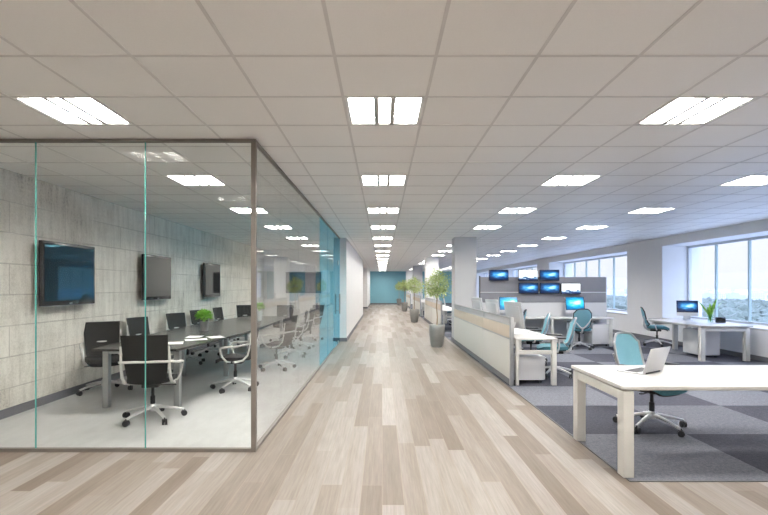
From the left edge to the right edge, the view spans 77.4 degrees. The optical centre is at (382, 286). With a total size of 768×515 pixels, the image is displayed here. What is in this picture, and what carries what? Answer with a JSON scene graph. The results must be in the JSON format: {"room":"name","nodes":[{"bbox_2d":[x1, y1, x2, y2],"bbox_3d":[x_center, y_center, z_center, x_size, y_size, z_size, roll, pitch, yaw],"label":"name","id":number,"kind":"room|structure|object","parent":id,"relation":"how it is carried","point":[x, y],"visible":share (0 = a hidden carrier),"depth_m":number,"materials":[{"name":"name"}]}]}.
{"room":"open-plan office","nodes":[
{"label":"open-plan office","id":0,"kind":"room"},
{"bbox_2d":[0,139,256,451],"bbox_3d":[-2.734,0.077,4.370,3.172,2.846,0.044,0,0,0],"label":"glass wall","id":1,"kind":"structure","parent":0,"point":[253,448],"depth_m":4.35,"materials":[{"name":"brown metal"}]},
{"bbox_2d":[0,168,263,409],"bbox_3d":[-4.435,0.075,19.250,0.230,2.850,44.500,0,0,0],"label":"wall","id":2,"kind":"structure","parent":0,"point":[116,232],"depth_m":6.88,"materials":[{"name":"concrete"}]},
{"bbox_2d":[39,240,94,306],"bbox_3d":[-4.248,-0.168,6.440,0.133,0.824,1.080,0,0,0],"label":"television","id":3,"kind":"object","parent":2,"relation":"attached to","point":[66,271],"visible":1,"depth_m":6.33,"materials":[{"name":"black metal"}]},
{"bbox_2d":[0,328,262,419],"bbox_3d":[-4.310,1.446,10.975,0.020,0.101,13.050,0,0,0],"label":"baseboard","id":4,"kind":"structure","parent":2,"relation":"attached to","point":[22,407],"depth_m":6.29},
{"bbox_2d":[141,254,170,300],"bbox_3d":[-4.248,-0.173,8.960,0.133,0.824,1.080,0,0,0],"label":"television","id":5,"kind":"object","parent":2,"relation":"attached to","point":[158,268],"visible":0.91,"depth_m":8.88,"materials":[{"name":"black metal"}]},
{"bbox_2d":[203,263,219,297],"bbox_3d":[-4.248,-0.163,11.850,0.133,0.824,1.080,0,0,0],"label":"television","id":6,"kind":"object","parent":2,"relation":"attached to","point":[211,272],"visible":1,"depth_m":11.73,"materials":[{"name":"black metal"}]},
{"bbox_2d":[257,141,339,448],"bbox_3d":[-1.170,0.077,8.785,0.036,2.845,8.790,0,0,0],"label":"glass wall","id":7,"kind":"structure","parent":0,"point":[260,148],"depth_m":5.91,"materials":[{"name":"brown metal"}]},
{"bbox_2d":[264,250,333,327],"bbox_3d":[-2.825,0.075,17.600,2.990,2.850,0.200,0,0,0],"label":"wall","id":8,"kind":"structure","parent":0,"point":[277,263],"depth_m":17.50,"materials":[{"name":"white paint"}]},
{"bbox_2d":[286,272,320,292],"bbox_3d":[-2.860,-0.158,17.428,1.280,0.764,0.133,0,0,0],"label":"television","id":9,"kind":"object","parent":8,"relation":"attached to","point":[296,282],"visible":1,"depth_m":17.36,"materials":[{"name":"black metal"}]},
{"bbox_2d":[334,238,362,337],"bbox_3d":[-1.157,0.075,18.900,0.345,2.850,11.400,0,0,0],"label":"wall","id":10,"kind":"structure","parent":0,"point":[348,275],"depth_m":13.22,"materials":[{"name":"paint"}]},
{"bbox_2d":[333,315,362,341],"bbox_3d":[-1.160,1.450,18.900,0.380,0.100,11.440,0,0,0],"label":"baseboard","id":11,"kind":"structure","parent":10,"relation":"attached to","point":[355,326],"depth_m":13.39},
{"bbox_2d":[363,268,369,306],"bbox_3d":[-2.680,0.075,37.550,3.280,2.850,7.900,0,0,0],"label":"wall","id":12,"kind":"structure","parent":0,"point":[366,273],"depth_m":33.60,"materials":[{"name":"white paint"}]},
{"bbox_2d":[0,0,767,270],"bbox_3d":[1.797,-1.350,19.295,12.453,0.001,45.000,0,0,0],"label":"ceiling","id":13,"kind":"structure","parent":0,"point":[37,27],"depth_m":3.71,"materials":[{"name":"tile"}]},
{"bbox_2d":[13,98,132,124],"bbox_3d":[-2.354,-1.393,3.695,0.570,0.093,0.570,0,0,0],"label":"ceiling light","id":14,"kind":"object","parent":13,"relation":"attached to","point":[67,111],"visible":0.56,"depth_m":3.74,"materials":[{"name":"plastic"}]},
{"bbox_2d":[29,98,75,117],"bbox_3d":[-2.524,-1.399,3.695,0.176,0.007,0.516,0,0,0],"label":"diffuser","id":15,"kind":"object","parent":14,"relation":"attached to","point":[41,103],"depth_m":3.72,"materials":[{"name":"plastic"}]},
{"bbox_2d":[55,98,94,119],"bbox_3d":[-2.354,-1.383,3.695,0.084,0.007,0.516,0,0,0],"label":"diffuser","id":16,"kind":"object","parent":14,"relation":"attached to","point":[57,100],"depth_m":3.70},
{"bbox_2d":[75,98,119,117],"bbox_3d":[-2.184,-1.399,3.695,0.176,0.007,0.516,0,0,0],"label":"diffuser","id":17,"kind":"object","parent":14,"relation":"attached to","point":[87,103],"depth_m":3.72,"materials":[{"name":"plastic"}]},
{"bbox_2d":[166,176,225,185],"bbox_3d":[-2.354,-1.393,6.095,0.570,0.093,0.570,0,0,0],"label":"ceiling light","id":18,"kind":"object","parent":13,"relation":"attached to","point":[183,180],"visible":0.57,"depth_m":6.22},
{"bbox_2d":[175,176,191,181],"bbox_3d":[-2.524,-1.399,6.095,0.176,0.007,0.516,0,0,0],"label":"diffuser","id":19,"kind":"object","parent":18,"relation":"attached to","point":[179,178],"depth_m":6.16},
{"bbox_2d":[202,176,218,181],"bbox_3d":[-2.184,-1.399,6.095,0.176,0.007,0.516,0,0,0],"label":"diffuser","id":20,"kind":"object","parent":18,"relation":"attached to","point":[206,178],"depth_m":6.17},
{"bbox_2d":[228,208,268,213],"bbox_3d":[-2.354,-1.393,8.495,0.570,0.093,0.570,0,0,0],"label":"ceiling light","id":21,"kind":"object","parent":13,"relation":"attached to","point":[237,210],"visible":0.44,"depth_m":8.67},
{"bbox_2d":[264,226,291,228],"bbox_3d":[-2.354,-1.393,10.895,0.570,0.093,0.570,0,0,0],"label":"ceiling light","id":22,"kind":"object","parent":13,"relation":"attached to","point":[268,227],"visible":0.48,"depth_m":11.05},
{"bbox_2d":[370,226,395,228],"bbox_3d":[0.018,-1.393,10.895,0.570,0.093,0.570,0,0,0],"label":"ceiling light","id":23,"kind":"object","parent":13,"relation":"attached to","point":[371,227],"visible":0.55,"depth_m":11.11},
{"bbox_2d":[360,176,406,185],"bbox_3d":[0.018,-1.393,6.095,0.570,0.093,0.570,0,0,0],"label":"ceiling light","id":24,"kind":"object","parent":13,"relation":"attached to","point":[365,180],"visible":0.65,"depth_m":6.26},
{"bbox_2d":[363,176,376,181],"bbox_3d":[-0.152,-1.399,6.095,0.176,0.007,0.516,0,0,0],"label":"diffuser","id":25,"kind":"object","parent":24,"relation":"attached to","point":[365,178],"depth_m":6.22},
{"bbox_2d":[390,176,403,181],"bbox_3d":[0.188,-1.399,6.095,0.176,0.007,0.516,0,0,0],"label":"diffuser","id":26,"kind":"object","parent":24,"relation":"attached to","point":[392,178],"depth_m":6.19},
{"bbox_2d":[367,208,399,213],"bbox_3d":[0.018,-1.393,8.495,0.570,0.093,0.570,0,0,0],"label":"ceiling light","id":27,"kind":"object","parent":13,"relation":"attached to","point":[369,210],"visible":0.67,"depth_m":8.73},
{"bbox_2d":[0,0,767,270],"bbox_3d":[1.930,-1.350,19.295,12.740,0.008,45.020,0,0,0],"label":"grid","id":28,"kind":"object","parent":13,"relation":"attached to","point":[73,2],"visible":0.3,"depth_m":4.59,"materials":[{"name":"metal"}]},
{"bbox_2d":[345,98,424,124],"bbox_3d":[0.018,-1.393,3.695,0.570,0.093,0.570,0,0,0],"label":"ceiling light","id":29,"kind":"object","parent":13,"relation":"attached to","point":[361,111],"visible":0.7,"depth_m":3.77,"materials":[{"name":"plastic"}]},
{"bbox_2d":[350,98,373,117],"bbox_3d":[-0.152,-1.399,3.695,0.176,0.007,0.516,0,0,0],"label":"diffuser","id":30,"kind":"object","parent":29,"relation":"attached to","point":[361,107],"depth_m":3.72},
{"bbox_2d":[379,98,389,119],"bbox_3d":[0.018,-1.383,3.695,0.084,0.007,0.516,0,0,0],"label":"diffuser","id":31,"kind":"object","parent":29,"relation":"attached to","point":[384,103],"depth_m":3.71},
{"bbox_2d":[394,98,418,117],"bbox_3d":[0.188,-1.399,3.695,0.176,0.007,0.516,0,0,0],"label":"diffuser","id":32,"kind":"object","parent":29,"relation":"attached to","point":[404,107],"depth_m":3.72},
{"bbox_2d":[474,226,501,228],"bbox_3d":[2.390,-1.393,10.895,0.570,0.093,0.570,0,0,0],"label":"ceiling light","id":33,"kind":"object","parent":13,"relation":"attached to","point":[477,227],"visible":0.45,"depth_m":11.05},
{"bbox_2d":[497,208,537,213],"bbox_3d":[2.390,-1.393,8.495,0.570,0.093,0.570,0,0,0],"label":"ceiling light","id":34,"kind":"object","parent":13,"relation":"attached to","point":[506,210],"visible":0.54,"depth_m":8.67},
{"bbox_2d":[541,176,601,185],"bbox_3d":[2.390,-1.393,6.095,0.570,0.093,0.570,0,0,0],"label":"ceiling light","id":35,"kind":"object","parent":13,"relation":"attached to","point":[557,180],"visible":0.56,"depth_m":6.22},
{"bbox_2d":[548,176,564,181],"bbox_3d":[2.220,-1.399,6.095,0.176,0.007,0.516,0,0,0],"label":"diffuser","id":36,"kind":"object","parent":35,"relation":"attached to","point":[558,178],"depth_m":6.17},
{"bbox_2d":[575,176,591,181],"bbox_3d":[2.560,-1.399,6.095,0.176,0.007,0.516,0,0,0],"label":"diffuser","id":37,"kind":"object","parent":35,"relation":"attached to","point":[586,178],"depth_m":6.16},
{"bbox_2d":[577,226,608,228],"bbox_3d":[4.762,-1.393,10.895,0.570,0.093,0.570,0,0,0],"label":"ceiling light","id":38,"kind":"object","parent":13,"relation":"attached to","point":[583,227],"visible":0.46,"depth_m":11.03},
{"bbox_2d":[626,208,675,213],"bbox_3d":[4.762,-1.393,8.495,0.570,0.093,0.570,0,0,0],"label":"ceiling light","id":39,"kind":"object","parent":13,"relation":"attached to","point":[644,210],"visible":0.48,"depth_m":8.62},
{"bbox_2d":[636,98,756,124],"bbox_3d":[2.390,-1.393,3.695,0.570,0.093,0.570,0,0,0],"label":"ceiling light","id":40,"kind":"object","parent":13,"relation":"attached to","point":[681,111],"visible":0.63,"depth_m":3.74,"materials":[{"name":"plastic"}]},
{"bbox_2d":[649,98,693,117],"bbox_3d":[2.220,-1.399,3.695,0.176,0.007,0.516,0,0,0],"label":"diffuser","id":41,"kind":"object","parent":40,"relation":"attached to","point":[680,103],"depth_m":3.72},
{"bbox_2d":[673,98,713,119],"bbox_3d":[2.390,-1.383,3.695,0.084,0.007,0.516,0,0,0],"label":"diffuser","id":42,"kind":"object","parent":40,"relation":"attached to","point":[711,100],"depth_m":3.70,"materials":[{"name":"plastic"}]},
{"bbox_2d":[692,98,739,117],"bbox_3d":[2.560,-1.399,3.695,0.176,0.007,0.516,0,0,0],"label":"diffuser","id":43,"kind":"object","parent":40,"relation":"attached to","point":[727,103],"depth_m":3.72,"materials":[{"name":"plastic"}]},
{"bbox_2d":[719,176,767,185],"bbox_3d":[4.762,-1.393,6.095,0.570,0.093,0.570,0,0,0],"label":"ceiling light","id":44,"kind":"object","parent":13,"relation":"attached to","point":[751,180],"visible":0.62,"depth_m":6.25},
{"bbox_2d":[0,304,767,514],"bbox_3d":[2.075,1.598,19.350,13.050,0.204,44.700,0,0,0],"label":"floor","id":45,"kind":"structure","parent":0,"point":[392,422],"depth_m":4.42,"materials":[{"name":"brown wood"}]},
{"bbox_2d":[76,321,132,395],"bbox_3d":[-3.964,1.006,6.843,0.701,0.981,0.724,0,0,-37],"label":"chair","id":46,"kind":"object","parent":45,"relation":"on","point":[96,334],"visible":0.64,"depth_m":7.00,"materials":[{"name":"metal"}]},
{"bbox_2d":[126,317,172,374],"bbox_3d":[-3.851,1.006,8.048,0.724,0.981,0.701,0,0,15],"label":"chair","id":47,"kind":"object","parent":45,"relation":"on","point":[135,325],"visible":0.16,"depth_m":8.14,"materials":[{"name":"metal"}]},
{"bbox_2d":[118,335,186,426],"bbox_3d":[-2.602,1.006,5.439,0.701,0.981,0.724,0,0,-10],"label":"chair","id":48,"kind":"object","parent":45,"relation":"on","point":[158,355],"visible":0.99,"depth_m":5.17,"materials":[{"name":"leather"}]},
{"bbox_2d":[166,313,204,364],"bbox_3d":[-3.791,1.006,9.347,0.724,0.981,0.701,0,0,22],"label":"chair","id":49,"kind":"object","parent":45,"relation":"on","point":[174,320],"visible":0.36,"depth_m":9.44,"materials":[{"name":"metal"}]},
{"bbox_2d":[91,316,285,407],"bbox_3d":[-2.980,1.121,9.000,1.480,0.750,6.500,0,0,0],"label":"meeting table","id":50,"kind":"object","parent":45,"relation":"on","point":[228,328],"visible":0.74,"depth_m":7.52,"materials":[{"name":"grey wood"}]},
{"bbox_2d":[195,309,212,330],"bbox_3d":[-3.027,0.551,8.144,0.317,0.391,0.326,0,0,38],"label":"table plant","id":51,"kind":"object","parent":50,"relation":"on","point":[205,314],"visible":1,"depth_m":8.10,"materials":[{"name":"green plant"}]},
{"bbox_2d":[257,302,265,320],"bbox_3d":[-2.717,0.536,10.602,0.287,0.421,0.280,0,0,0],"label":"table plant","id":52,"kind":"object","parent":50,"relation":"on","point":[259,313],"visible":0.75,"depth_m":10.56,"materials":[{"name":"green plant"}]},
{"bbox_2d":[190,310,218,356],"bbox_3d":[-3.842,1.006,10.596,0.724,0.981,0.701,0,0,28],"label":"chair","id":53,"kind":"object","parent":45,"relation":"on","point":[192,312],"visible":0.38,"depth_m":10.58,"materials":[{"name":"metal"}]},
{"bbox_2d":[213,307,242,347],"bbox_3d":[-3.831,1.006,11.999,0.724,0.981,0.701,0,0,8],"label":"chair","id":54,"kind":"object","parent":45,"relation":"on","point":[217,311],"visible":0.31,"depth_m":12.05,"materials":[{"name":"metal"}]},
{"bbox_2d":[210,321,260,393],"bbox_3d":[-2.169,1.006,7.049,0.724,0.981,0.701,0,0,-2],"label":"chair","id":55,"kind":"object","parent":45,"relation":"on","point":[232,358],"visible":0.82,"depth_m":6.95,"materials":[{"name":"metal"}]},
{"bbox_2d":[233,305,258,340],"bbox_3d":[-3.796,1.006,13.342,0.701,0.981,0.724,0,0,-20],"label":"chair","id":56,"kind":"object","parent":45,"relation":"on","point":[241,310],"visible":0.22,"depth_m":13.60,"materials":[{"name":"metal"}]},
{"bbox_2d":[258,315,297,371],"bbox_3d":[-1.939,1.006,8.752,0.724,0.981,0.701,0,0,15],"label":"chair","id":57,"kind":"object","parent":45,"relation":"on","point":[290,323],"visible":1,"depth_m":8.62,"materials":[{"name":"metal"}]},
{"bbox_2d":[269,305,294,341],"bbox_3d":[-2.750,1.006,13.241,0.701,0.981,0.724,0,0,2],"label":"chair","id":58,"kind":"object","parent":45,"relation":"on","point":[282,310],"visible":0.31,"depth_m":13.54,"materials":[{"name":"metal"}]},
{"bbox_2d":[274,310,307,358],"bbox_3d":[-1.959,1.006,10.298,0.724,0.981,0.701,0,0,-7],"label":"chair","id":59,"kind":"object","parent":45,"relation":"on","point":[303,324],"visible":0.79,"depth_m":10.21,"materials":[{"name":"metal"}]},
{"bbox_2d":[286,308,315,348],"bbox_3d":[-2.009,1.006,11.750,0.724,0.981,0.701,0,0,6],"label":"chair","id":60,"kind":"object","parent":45,"relation":"on","point":[310,320],"visible":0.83,"depth_m":11.65,"materials":[{"name":"metal"}]},
{"bbox_2d":[299,305,323,340],"bbox_3d":[-2.025,1.006,13.493,0.701,0.981,0.724,0,0,40],"label":"chair","id":61,"kind":"object","parent":45,"relation":"on","point":[319,311],"visible":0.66,"depth_m":13.59,"materials":[{"name":"metal"}]},
{"bbox_2d":[395,281,402,305],"bbox_3d":[1.342,0.500,38.913,0.846,1.999,0.857,0,0,-7],"label":"potted tree","id":62,"kind":"object","parent":45,"relation":"on","point":[399,283],"visible":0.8,"depth_m":38.75,"materials":[{"name":"green plant"}]},
{"bbox_2d":[399,280,410,311],"bbox_3d":[1.383,0.500,29.328,0.857,1.999,0.846,0,0,-7],"label":"potted tree","id":63,"kind":"object","parent":45,"relation":"on","point":[404,305],"visible":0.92,"depth_m":29.18,"materials":[{"name":"green plant"}]},
{"bbox_2d":[406,275,422,321],"bbox_3d":[1.398,0.500,20.387,0.846,1.999,0.857,0,0,-7],"label":"potted tree","id":64,"kind":"object","parent":45,"relation":"on","point":[414,313],"visible":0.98,"depth_m":20.28,"materials":[{"name":"green plant"}]},
{"bbox_2d":[419,268,452,347],"bbox_3d":[1.367,0.500,11.969,0.857,1.999,0.846,0,0,-27],"label":"potted tree","id":65,"kind":"object","parent":45,"relation":"on","point":[436,331],"visible":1,"depth_m":11.87,"materials":[{"name":"green plant"}]},
{"bbox_2d":[370,271,451,302],"bbox_3d":[2.100,0.075,41.600,13.000,2.850,0.200,0,0,0],"label":"wall","id":66,"kind":"structure","parent":0,"point":[382,283],"depth_m":41.50,"materials":[{"name":"teal paint"}]},
{"bbox_2d":[411,304,767,479],"bbox_3d":[4.790,1.498,22.600,5.740,0.005,37.800,0,0,0],"label":"floor","id":67,"kind":"structure","parent":0,"point":[726,436],"depth_m":5.33,"materials":[{"name":"carpet"}]},
{"bbox_2d":[406,293,410,308],"bbox_3d":[1.961,0.977,36.090,0.054,1.035,5.780,0,0,0],"label":"divider","id":68,"kind":"object","parent":67,"relation":"on","point":[408,295],"visible":0.95,"depth_m":35.26,"materials":[{"name":"laminate"}]},
{"bbox_2d":[406,270,412,304],"bbox_3d":[2.255,0.072,39.290,0.610,2.844,0.600,0,0,0],"label":"column","id":69,"kind":"structure","parent":67,"relation":"on","point":[409,273],"depth_m":39.00,"materials":[{"name":"white paint"}]},
{"bbox_2d":[413,294,420,315],"bbox_3d":[1.961,0.977,27.415,0.054,1.035,5.830,0,0,0],"label":"divider","id":70,"kind":"object","parent":67,"relation":"on","point":[417,297],"visible":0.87,"depth_m":26.27,"materials":[{"name":"laminate"}]},
{"bbox_2d":[413,266,421,310],"bbox_3d":[2.255,0.072,30.640,0.610,2.844,0.600,0,0,0],"label":"column","id":71,"kind":"structure","parent":67,"relation":"on","point":[417,270],"depth_m":30.35,"materials":[{"name":"grey paint"}]},
{"bbox_2d":[425,297,431,323],"bbox_3d":[1.960,0.979,20.090,0.049,1.030,2.980,0,0,0],"label":"divider","id":72,"kind":"object","parent":67,"relation":"on","point":[428,301],"visible":0.82,"depth_m":20.03,"materials":[{"name":"laminate"}]},
{"bbox_2d":[424,257,438,318],"bbox_3d":[2.255,0.072,21.890,0.610,2.844,0.600,0,0,0],"label":"column","id":73,"kind":"structure","parent":67,"relation":"on","point":[430,262],"depth_m":21.60,"materials":[{"name":"white paint"}]},
{"bbox_2d":[432,299,441,323],"bbox_3d":[1.961,0.977,17.200,0.054,1.035,2.800,0,0,0],"label":"divider","id":74,"kind":"object","parent":67,"relation":"on","point":[439,303],"visible":0.8,"depth_m":17.08,"materials":[{"name":"metal"}]},
{"bbox_2d":[442,305,451,324],"bbox_3d":[2.345,1.137,18.690,0.630,0.714,5.620,0,0,0],"label":"desk","id":75,"kind":"object","parent":67,"relation":"on","point":[445,309],"visible":0.2,"depth_m":16.61,"materials":[{"name":"white laminate"}]},
{"bbox_2d":[451,237,476,341],"bbox_3d":[2.255,0.072,13.220,0.610,2.844,0.600,0,0,0],"label":"column","id":76,"kind":"structure","parent":67,"relation":"on","point":[464,249],"depth_m":12.93,"materials":[{"name":"grey paint"}]},
{"bbox_2d":[454,304,483,363],"bbox_3d":[1.960,0.979,11.060,0.049,1.030,3.720,0,0,0],"label":"divider","id":77,"kind":"object","parent":67,"relation":"on","point":[468,322],"visible":0.79,"depth_m":10.62,"materials":[{"name":"metal"}]},
{"bbox_2d":[483,311,513,385],"bbox_3d":[1.961,0.977,8.215,0.054,1.035,1.970,0,0,0],"label":"divider","id":78,"kind":"object","parent":67,"relation":"on","point":[498,330],"visible":1,"depth_m":7.91,"materials":[{"name":"laminate"}]},
{"bbox_2d":[514,353,544,382],"bbox_3d":[2.294,1.284,7.620,0.488,0.419,0.380,0,0,0],"label":"drawer pedestal","id":79,"kind":"object","parent":67,"relation":"on","point":[531,366],"visible":0.83,"depth_m":7.43,"materials":[{"name":"white paint"}]},
{"bbox_2d":[514,328,557,384],"bbox_3d":[2.345,1.137,10.060,0.630,0.714,5.600,0,0,0],"label":"desk","id":80,"kind":"object","parent":67,"relation":"on","point":[518,339],"visible":0.28,"depth_m":7.27,"materials":[{"name":"white laminate"}]},
{"bbox_2d":[471,297,483,310],"bbox_3d":[2.216,0.512,10.944,0.190,0.536,0.500,0,0,-15],"label":"desktop computer","id":81,"kind":"object","parent":80,"relation":"on","point":[477,303],"visible":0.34,"depth_m":10.86,"materials":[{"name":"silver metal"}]},
{"bbox_2d":[485,299,500,314],"bbox_3d":[2.216,0.512,9.443,0.190,0.536,0.500,0,0,-16],"label":"desktop computer","id":82,"kind":"object","parent":80,"relation":"on","point":[492,305],"visible":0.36,"depth_m":9.37,"materials":[{"name":"silver metal"}]},
{"bbox_2d":[504,301,525,334],"bbox_3d":[2.216,0.512,7.942,0.190,0.536,0.500,0,0,-18],"label":"desktop computer","id":83,"kind":"object","parent":80,"relation":"on","point":[512,309],"visible":0.7,"depth_m":7.84,"materials":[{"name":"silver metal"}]},
{"bbox_2d":[522,313,550,364],"bbox_3d":[2.953,1.002,9.510,0.747,0.985,0.718,0,0,12],"label":"chair","id":84,"kind":"object","parent":67,"relation":"on","point":[545,329],"visible":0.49,"depth_m":9.40,"materials":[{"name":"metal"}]},
{"bbox_2d":[479,276,606,342],"bbox_3d":[4.290,0.599,12.805,3.400,1.790,0.054,0,0,0],"label":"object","id":85,"kind":"structure","parent":67,"relation":"on","point":[593,289],"depth_m":12.78,"materials":[{"name":"white paint"}]},
{"bbox_2d":[489,270,508,280],"bbox_3d":[3.087,-0.312,12.728,0.524,0.290,0.100,0,0,0],"label":"monitor","id":86,"kind":"object","parent":85,"relation":"attached to","point":[494,275],"visible":1,"depth_m":12.68,"materials":[{"name":"black plastic"}]},
{"bbox_2d":[518,270,537,280],"bbox_3d":[3.865,-0.312,12.728,0.524,0.290,0.100,0,0,0],"label":"monitor","id":87,"kind":"object","parent":85,"relation":"attached to","point":[523,275],"visible":1,"depth_m":12.68,"materials":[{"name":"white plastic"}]},
{"bbox_2d":[518,283,537,293],"bbox_3d":[3.876,0.032,12.728,0.524,0.290,0.100,0,0,0],"label":"monitor","id":88,"kind":"object","parent":85,"relation":"attached to","point":[523,288],"visible":1,"depth_m":12.68,"materials":[{"name":"black plastic"}]},
{"bbox_2d":[539,270,558,280],"bbox_3d":[4.429,-0.312,12.728,0.524,0.290,0.100,0,0,0],"label":"monitor","id":89,"kind":"object","parent":85,"relation":"attached to","point":[544,275],"visible":1,"depth_m":12.68,"materials":[{"name":"black plastic"}]},
{"bbox_2d":[540,283,559,293],"bbox_3d":[4.437,0.032,12.728,0.524,0.290,0.100,0,0,0],"label":"monitor","id":90,"kind":"object","parent":85,"relation":"attached to","point":[545,288],"visible":1,"depth_m":12.68,"materials":[{"name":"black plastic"}]},
{"bbox_2d":[561,283,580,293],"bbox_3d":[4.998,0.042,12.728,0.524,0.290,0.100,0,0,0],"label":"monitor","id":91,"kind":"object","parent":85,"relation":"attached to","point":[566,288],"visible":1,"depth_m":12.68,"materials":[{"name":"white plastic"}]},
{"bbox_2d":[537,317,576,377],"bbox_3d":[2.903,1.002,8.130,0.747,0.985,0.718,0,0,14],"label":"chair","id":92,"kind":"object","parent":67,"relation":"on","point":[561,348],"visible":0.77,"depth_m":8.02,"materials":[{"name":"fabric"}]},
{"bbox_2d":[525,316,613,345],"bbox_3d":[4.290,1.137,12.390,3.080,0.714,0.740,0,0,0],"label":"desk","id":93,"kind":"object","parent":67,"relation":"on","point":[552,318],"visible":0.43,"depth_m":12.07,"materials":[{"name":"white laminate"}]},
{"bbox_2d":[499,297,517,315],"bbox_3d":[3.300,0.517,12.475,0.500,0.526,0.190,0,0,0],"label":"desktop computer","id":94,"kind":"object","parent":93,"relation":"on","point":[501,299],"visible":0.37,"depth_m":12.51,"materials":[{"name":"silver metal"}]},
{"bbox_2d":[565,297,584,316],"bbox_3d":[5.030,0.517,12.475,0.500,0.526,0.190,0,0,0],"label":"desktop computer","id":95,"kind":"object","parent":93,"relation":"on","point":[572,304],"visible":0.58,"depth_m":12.49,"materials":[{"name":"silver metal"}]},
{"bbox_2d":[564,309,595,349],"bbox_3d":[4.790,1.002,11.618,0.718,0.985,0.747,0,0,8],"label":"chair","id":96,"kind":"object","parent":67,"relation":"on","point":[584,316],"visible":0.82,"depth_m":11.34,"materials":[{"name":"fabric"}]},
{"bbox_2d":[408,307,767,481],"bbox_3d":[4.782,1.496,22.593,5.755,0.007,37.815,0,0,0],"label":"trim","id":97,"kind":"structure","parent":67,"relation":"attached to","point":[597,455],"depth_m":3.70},
{"bbox_2d":[584,323,608,345],"bbox_3d":[5.524,1.219,12.340,0.448,0.549,0.500,0,0,0],"label":"drawer pedestal","id":98,"kind":"object","parent":67,"relation":"on","point":[600,333],"visible":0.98,"depth_m":12.09,"materials":[{"name":"white paint"}]},
{"bbox_2d":[613,332,686,436],"bbox_3d":[2.860,1.002,5.096,0.718,0.985,0.747,0,0,-26],"label":"chair","id":99,"kind":"object","parent":67,"relation":"on","point":[627,349],"visible":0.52,"depth_m":5.27,"materials":[{"name":"fabric"}]},
{"bbox_2d":[640,307,671,346],"bbox_3d":[6.995,1.002,12.191,0.747,0.985,0.718,0,0,24],"label":"chair","id":100,"kind":"object","parent":67,"relation":"on","point":[652,327],"visible":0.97,"depth_m":12.16,"materials":[{"name":"fabric"}]},
{"bbox_2d":[571,365,767,477],"bbox_3d":[2.975,1.135,4.250,2.200,0.719,1.020,0,0,0],"label":"office desk","id":101,"kind":"object","parent":67,"relation":"on","point":[621,385],"visible":1,"depth_m":4.01,"materials":[{"name":"white laminate"}]},
{"bbox_2d":[616,346,669,374],"bbox_3d":[2.378,0.656,4.363,0.340,0.238,0.316,0,0,-34],"label":"laptop","id":102,"kind":"object","parent":101,"relation":"on","point":[657,357],"visible":1,"depth_m":4.27,"materials":[{"name":"silver metal"}]},
{"bbox_2d":[647,319,752,360],"bbox_3d":[6.920,1.135,10.600,1.040,0.719,2.000,0,0,0],"label":"office desk","id":103,"kind":"object","parent":67,"relation":"on","point":[702,325],"visible":0.89,"depth_m":9.70,"materials":[{"name":"white laminate"}]},
{"bbox_2d":[676,300,698,319],"bbox_3d":[7.151,0.546,11.223,0.440,0.457,0.190,0,0,25],"label":"desktop computer","id":104,"kind":"object","parent":103,"relation":"on","point":[685,308],"visible":1,"depth_m":11.24,"materials":[{"name":"silver metal"}]},
{"bbox_2d":[699,298,716,321],"bbox_3d":[7.142,0.495,10.472,0.511,0.559,0.179,0,0,14],"label":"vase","id":105,"kind":"object","parent":103,"relation":"on","point":[709,311],"visible":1,"depth_m":10.45,"materials":[{"name":"green plant"}]},
{"bbox_2d":[715,317,725,322],"bbox_3d":[7.330,0.715,10.379,0.180,0.120,0.062,0,0,15],"label":"box","id":106,"kind":"object","parent":103,"relation":"on","point":[717,319],"visible":1,"depth_m":10.35,"materials":[{"name":"black plastic"}]},
{"bbox_2d":[683,328,719,356],"bbox_3d":[6.924,1.204,10.400,0.428,0.579,0.580,0,0,0],"label":"drawer pedestal","id":107,"kind":"object","parent":67,"relation":"on","point":[690,335],"visible":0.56,"depth_m":10.19,"materials":[{"name":"white paint"}]},
{"bbox_2d":[477,219,767,356],"bbox_3d":[8.205,0.075,19.250,1.090,2.850,44.500,0,0,0],"label":"wall","id":108,"kind":"structure","parent":0,"point":[657,269],"depth_m":13.10,"materials":[{"name":"white paint"}]},
{"bbox_2d":[564,254,626,314],"bbox_3d":[8.037,-0.120,18.490,0.785,2.000,7.020,0,0,0],"label":"window","id":109,"kind":"structure","parent":108,"relation":"in","point":[609,310],"depth_m":17.31,"materials":[{"name":"white metal"}]},
{"bbox_2d":[613,329,767,361],"bbox_3d":[7.650,1.447,19.250,0.020,0.094,44.500,0,0,0],"label":"baseboard","id":110,"kind":"structure","parent":108,"relation":"attached to","point":[728,352],"depth_m":10.71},
{"bbox_2d":[662,235,767,330],"bbox_3d":[8.037,-0.120,8.750,0.785,2.000,8.700,0,0,0],"label":"window","id":111,"kind":"structure","parent":108,"relation":"in","point":[760,326],"depth_m":11.72,"materials":[{"name":"white metal"}]},
{"label":"outside","id":112,"kind":"structure","parent":0,"visible":0},
{"bbox_2d":[607,289,767,300],"bbox_3d":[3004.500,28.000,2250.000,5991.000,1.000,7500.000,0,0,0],"label":"ground","id":113,"kind":"structure","parent":112,"point":[740,291],"depth_m":3764.45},
{"bbox_2d":[607,295,767,322],"bbox_3d":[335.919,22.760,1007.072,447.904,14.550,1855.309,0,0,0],"label":"treetops","id":114,"kind":"object","parent":113,"relation":"on","point":[732,309],"visible":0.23,"depth_m":474.24,"materials":[{"name":"green plant"}]},
{"bbox_2d":[713,292,725,298],"bbox_3d":[705.383,19.000,1002.196,21.743,17.000,21.755,0,0,32],"label":"building","id":115,"kind":"structure","parent":113,"relation":"on","point":[720,294],"depth_m":993.11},
{"bbox_2d":[726,294,745,299],"bbox_3d":[774.188,21.000,1050.830,34.318,13.000,19.673,0,0,6],"label":"building","id":116,"kind":"structure","parent":113,"relation":"on","point":[729,296],"depth_m":1041.53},
{"bbox_2d":[751,291,765,300],"bbox_3d":[747.064,18.000,953.883,28.934,19.000,23.114,0,0,-45],"label":"building","id":117,"kind":"structure","parent":113,"relation":"on","point":[757,295],"depth_m":943.70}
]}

